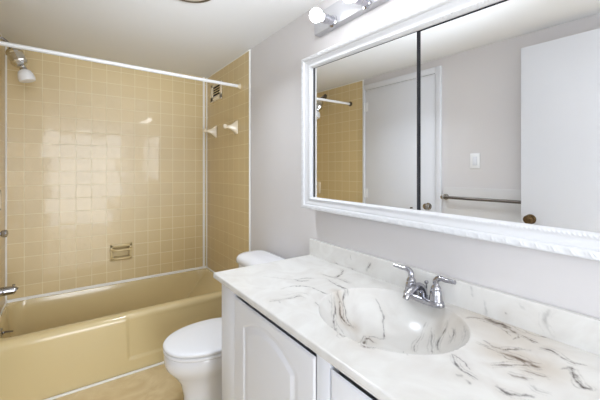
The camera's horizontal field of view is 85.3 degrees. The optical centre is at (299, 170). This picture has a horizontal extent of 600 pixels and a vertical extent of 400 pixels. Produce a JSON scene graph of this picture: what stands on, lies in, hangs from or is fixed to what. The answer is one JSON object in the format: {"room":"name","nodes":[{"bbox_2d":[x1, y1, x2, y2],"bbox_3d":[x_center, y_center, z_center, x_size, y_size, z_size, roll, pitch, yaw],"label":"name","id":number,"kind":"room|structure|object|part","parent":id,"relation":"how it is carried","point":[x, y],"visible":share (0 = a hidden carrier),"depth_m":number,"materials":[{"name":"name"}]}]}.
{"room":"bathroom","nodes":[
{"label":"bathroom","id":0,"kind":"room"},
{"bbox_2d":[7,47,205,299],"bbox_3d":[-1.593,0.220,2.898,1.772,2.311,0.120,0,0,-35],"label":"wall","id":1,"kind":"structure","parent":0,"point":[100,156],"depth_m":2.74,"materials":[{"name":"tile"}]},
{"bbox_2d":[5,46,6,299],"bbox_3d":[-2.172,0.017,2.409,0.010,1.906,0.008,0,0,-35],"label":"trim","id":2,"kind":"structure","parent":1,"relation":"attached to","point":[5,46],"depth_m":2.40,"materials":[{"name":"white"}]},
{"bbox_2d":[5,266,206,302],"bbox_3d":[-1.553,0.968,2.842,1.520,0.024,0.016,0,0,-35],"label":"trim","id":3,"kind":"structure","parent":1,"relation":"attached to","point":[202,267],"depth_m":2.74,"materials":[{"name":"white"}]},
{"bbox_2d":[110,242,131,261],"bbox_3d":[-1.560,0.707,2.846,0.172,0.145,0.094,0,0,-35],"label":"soap dish","id":4,"kind":"object","parent":1,"relation":"attached to","point":[123,251],"visible":1,"depth_m":2.85,"materials":[{"name":"brown ceramic"}]},
{"bbox_2d":[203,77,204,265],"bbox_3d":[-0.964,0.017,3.265,0.020,1.906,0.007,0,0,-35],"label":"trim","id":5,"kind":"structure","parent":1,"relation":"attached to","point":[203,77],"depth_m":3.26,"materials":[{"name":"white"}]},
{"bbox_2d":[206,78,206,265],"bbox_3d":[-0.939,0.017,3.283,0.008,1.906,0.008,0,0,-35],"label":"trim","id":6,"kind":"structure","parent":1,"relation":"attached to","point":[206,78],"depth_m":3.28,"materials":[{"name":"white"}]},
{"bbox_2d":[53,364,183,399],"bbox_3d":[-0.182,1.405,-0.113,2.952,0.060,6.665,0,0,-35],"label":"floor","id":7,"kind":"structure","parent":0,"point":[154,383],"depth_m":2.05,"materials":[{"name":"beige tile"}]},
{"bbox_2d":[0,268,221,399],"bbox_3d":[-1.339,1.175,2.541,1.528,0.399,0.753,0,0,-35],"label":"bathtub","id":8,"kind":"object","parent":7,"relation":"on","point":[52,345],"visible":0.9,"depth_m":2.26,"materials":[{"name":"yellow ceramic"}]},
{"bbox_2d":[44,361,163,399],"bbox_3d":[-1.116,1.369,2.225,1.532,0.012,0.018,0,0,-35],"label":"trim","id":9,"kind":"structure","parent":8,"relation":"attached to","point":[160,363],"depth_m":2.11,"materials":[{"name":"white"}]},
{"bbox_2d":[163,250,284,399],"bbox_3d":[-0.428,0.962,1.931,0.718,0.827,0.486,0,0,-35],"label":"toilet","id":10,"kind":"object","parent":7,"relation":"on","point":[192,353],"visible":0.48,"depth_m":1.75,"materials":[{"name":"white ceramic"}]},
{"bbox_3d":[-0.522,0.969,1.863,0.486,0.019,0.382,0,0,-35],"label":"seat","id":11,"kind":"part","parent":10,"relation":"part of","materials":[{"name":"white plastic"}]},
{"bbox_3d":[-0.522,0.941,1.863,0.487,0.030,0.384,0,0,-35],"label":"lid","id":12,"kind":"part","parent":10,"relation":"part of","materials":[{"name":"white plastic"}]},
{"bbox_3d":[-0.477,1.177,1.895,0.587,0.395,0.364,0,0,-35],"label":"bowl","id":13,"kind":"part","parent":10,"relation":"part of","materials":[{"name":"white ceramic"}]},
{"bbox_3d":[-0.226,0.580,2.075,0.221,0.064,0.486,0,0,-35],"label":"tank lid","id":14,"kind":"part","parent":10,"relation":"part of","materials":[{"name":"white ceramic"}]},
{"bbox_2d":[222,284,377,399],"bbox_3d":[0.347,0.940,0.991,0.570,0.870,1.656,0,0,-35],"label":"vanity cabinet","id":15,"kind":"object","parent":7,"relation":"on","point":[261,360],"visible":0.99,"depth_m":1.18,"materials":[{"name":"white wood"}]},
{"bbox_3d":[-0.112,0.891,1.161,0.018,0.717,0.556,0,0,-35],"label":"door","id":16,"kind":"part","parent":15,"relation":"part of","materials":[{"name":"white wood"}]},
{"bbox_3d":[0.248,0.891,0.654,0.018,0.717,0.556,0,0,-35],"label":"door","id":17,"kind":"part","parent":15,"relation":"part of","materials":[{"name":"white wood"}]},
{"bbox_2d":[213,239,599,399],"bbox_3d":[0.328,0.503,1.006,0.585,0.224,1.722,0,0,-35],"label":"countertop","id":18,"kind":"structure","parent":15,"relation":"on","point":[347,306],"depth_m":1.00,"materials":[{"name":"white stone"}]},
{"bbox_2d":[393,263,455,308],"bbox_3d":[0.420,0.424,1.179,0.140,0.110,0.252,0,0,-35],"label":"faucet","id":19,"kind":"object","parent":18,"relation":"on","point":[435,299],"visible":1,"depth_m":1.16,"materials":[{"name":"silver metal"}]},
{"bbox_3d":[0.405,0.389,1.270,0.021,0.041,0.086,0,0,-37],"label":"lever","id":20,"kind":"part","parent":19,"relation":"part of","materials":[{"name":"silver metal"}]},
{"bbox_3d":[0.424,0.432,1.245,0.047,0.056,0.047,0,0,-35],"label":"handle","id":21,"kind":"part","parent":19,"relation":"part of","materials":[{"name":"silver metal"}]},
{"bbox_3d":[0.416,0.437,1.176,0.130,0.060,0.030,0,0,-35],"label":"spout","id":22,"kind":"part","parent":19,"relation":"part of","materials":[{"name":"silver metal"}]},
{"bbox_3d":[0.454,0.469,1.203,0.055,0.021,0.162,0,0,-35],"label":"plate","id":23,"kind":"part","parent":19,"relation":"part of","materials":[{"name":"silver metal"}]},
{"bbox_3d":[0.484,0.432,1.161,0.047,0.056,0.047,0,0,-35],"label":"handle","id":24,"kind":"part","parent":19,"relation":"part of","materials":[{"name":"silver metal"}]},
{"bbox_3d":[0.501,0.389,1.134,0.021,0.041,0.086,0,0,-33],"label":"lever","id":25,"kind":"part","parent":19,"relation":"part of","materials":[{"name":"silver metal"}]},
{"bbox_2d":[0,0,323,77],"bbox_3d":[-0.182,-0.966,-0.113,2.952,0.060,6.665,0,0,-35],"label":"ceiling","id":26,"kind":"structure","parent":0,"point":[177,36],"depth_m":2.13,"materials":[{"name":"white paint"}]},
{"bbox_2d":[181,0,209,2],"bbox_3d":[-0.564,-0.915,1.650,0.280,0.040,0.280,0,0,-35],"label":"recessed light","id":27,"kind":"object","parent":26,"relation":"in","point":[190,1],"visible":1,"depth_m":1.76,"materials":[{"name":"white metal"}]},
{"bbox_2d":[250,0,599,318],"bbox_3d":[1.008,0.220,0.657,0.120,2.311,6.545,0,0,-35],"label":"wall","id":28,"kind":"structure","parent":0,"point":[279,226],"depth_m":1.74,"materials":[{"name":"white paint"}]},
{"bbox_2d":[207,51,248,271],"bbox_3d":[-0.663,0.029,2.907,0.006,1.931,0.940,0,0,-35],"label":"wall","id":29,"kind":"structure","parent":28,"relation":"attached to","point":[227,153],"depth_m":2.86,"materials":[{"name":"tile"}]},
{"bbox_2d":[203,126,216,137],"bbox_3d":[-0.849,-0.370,3.057,0.120,0.112,0.062,0,0,-35],"label":"post","id":30,"kind":"object","parent":29,"relation":"attached to","point":[213,131],"visible":1,"depth_m":3.06,"materials":[{"name":"beige ceramic"}]},
{"bbox_3d":[-0.842,-0.370,3.062,0.085,0.110,0.062,0,0,-35],"label":"arm","id":31,"kind":"part","parent":30,"relation":"part of","materials":[{"name":"beige ceramic"}]},
{"bbox_2d":[211,80,221,102],"bbox_3d":[-0.790,-0.743,3.071,0.010,0.165,0.265,0,0,-35],"label":"air vent","id":32,"kind":"object","parent":29,"relation":"attached to","point":[216,89],"visible":0.94,"depth_m":3.07,"materials":[{"name":"beige metal"}]},
{"bbox_2d":[223,120,237,133],"bbox_3d":[-0.574,-0.358,2.670,0.120,0.112,0.062,0,0,-35],"label":"post","id":33,"kind":"object","parent":29,"relation":"attached to","point":[233,127],"visible":1,"depth_m":2.67,"materials":[{"name":"beige ceramic"}]},
{"bbox_3d":[-0.568,-0.358,2.674,0.085,0.110,0.062,0,0,-35],"label":"arm","id":34,"kind":"part","parent":33,"relation":"part of","materials":[{"name":"beige ceramic"}]},
{"bbox_2d":[207,50,248,78],"bbox_3d":[-0.667,-0.931,2.904,0.004,0.010,0.940,0,0,-35],"label":"trim","id":35,"kind":"structure","parent":28,"relation":"attached to","point":[247,50],"depth_m":2.84,"materials":[{"name":"white"}]},
{"bbox_2d":[249,49,249,250],"bbox_3d":[-0.389,0.220,2.517,0.009,2.311,0.012,0,0,-35],"label":"trim","id":36,"kind":"structure","parent":28,"relation":"attached to","point":[249,49],"depth_m":2.51,"materials":[{"name":"white plastic"}]},
{"bbox_2d":[310,0,388,36],"bbox_3d":[0.350,-0.796,1.323,0.182,0.130,1.083,0,0,-35],"label":"vanity light bar","id":37,"kind":"object","parent":28,"relation":"attached to","point":[341,12],"visible":1,"depth_m":1.60,"materials":[{"name":"grey metal"}]},
{"bbox_2d":[310,8,336,27],"bbox_3d":[0.111,-0.764,1.626,0.143,0.066,0.066,0,0,-35],"label":"bulb","id":38,"kind":"object","parent":37,"relation":"attached to","point":[316,15],"depth_m":1.62,"materials":[{"name":"white glass"}]},
{"bbox_2d":[343,0,371,8],"bbox_3d":[0.245,-0.764,1.436,0.143,0.066,0.066,0,0,-35],"label":"bulb","id":39,"kind":"object","parent":37,"relation":"attached to","point":[363,4],"depth_m":1.45,"materials":[{"name":"white glass"}]},
{"bbox_2d":[301,0,599,260],"bbox_3d":[0.472,-0.192,1.226,0.095,0.849,1.494,0,0,-35],"label":"mirror","id":40,"kind":"object","parent":28,"relation":"attached to","point":[475,119],"visible":1,"depth_m":1.10,"materials":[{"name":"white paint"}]},
{"bbox_3d":[0.266,-0.198,1.494,0.004,0.697,0.610,0,0,-37],"label":"mirror door","id":41,"kind":"part","parent":40,"relation":"part of","materials":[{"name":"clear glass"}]},
{"bbox_3d":[0.667,-0.184,0.962,0.004,0.689,0.691,0,0,-37],"label":"mirror door","id":42,"kind":"part","parent":40,"relation":"part of","materials":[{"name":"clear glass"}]},
{"bbox_2d":[309,239,599,355],"bbox_3d":[0.559,0.435,1.169,0.019,0.090,1.722,0,0,-35],"label":"backsplash","id":43,"kind":"structure","parent":28,"relation":"attached to","point":[578,330],"depth_m":1.06,"materials":[{"name":"stone"}]},
{"bbox_3d":[-0.374,0.220,-0.250,0.120,2.311,6.425,0,0,-35],"label":"wall","id":44,"kind":"structure","parent":0,"visible":0},
{"bbox_2d":[0,35,4,311],"bbox_3d":[-1.909,0.029,2.024,0.006,1.931,0.940,0,0,-35],"label":"wall","id":45,"kind":"structure","parent":44,"relation":"attached to","point":[2,48],"depth_m":2.31,"materials":[{"name":"tile"}]},
{"bbox_2d":[0,230,7,236],"bbox_3d":[-1.937,0.410,2.120,0.058,0.090,0.090,0,0,-35],"label":"shower valve","id":46,"kind":"object","parent":44,"relation":"attached to","point":[4,233],"visible":1,"depth_m":2.11,"materials":[{"name":"silver metal"}]},
{"bbox_2d":[0,284,18,296],"bbox_3d":[-1.916,0.784,2.135,0.115,0.071,0.060,0,0,-35],"label":"tub spout","id":47,"kind":"object","parent":44,"relation":"attached to","point":[8,290],"visible":1,"depth_m":2.12,"materials":[{"name":"silver metal"}]},
{"bbox_2d":[0,36,35,82],"bbox_3d":[-1.879,-0.741,2.157,0.207,0.305,0.096,0,0,-23],"label":"shower","id":48,"kind":"object","parent":44,"relation":"attached to","point":[16,56],"visible":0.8,"depth_m":2.14,"materials":[{"name":"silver metal"}]},
{"bbox_2d":[0,41,240,88],"bbox_3d":[-1.111,-0.700,2.218,1.519,0.074,0.048,0,0,-35],"label":"shower curtain rod","id":49,"kind":"object","parent":44,"relation":"attached to","point":[2,43],"visible":1,"depth_m":2.12,"materials":[{"name":"white metal"}]}
]}

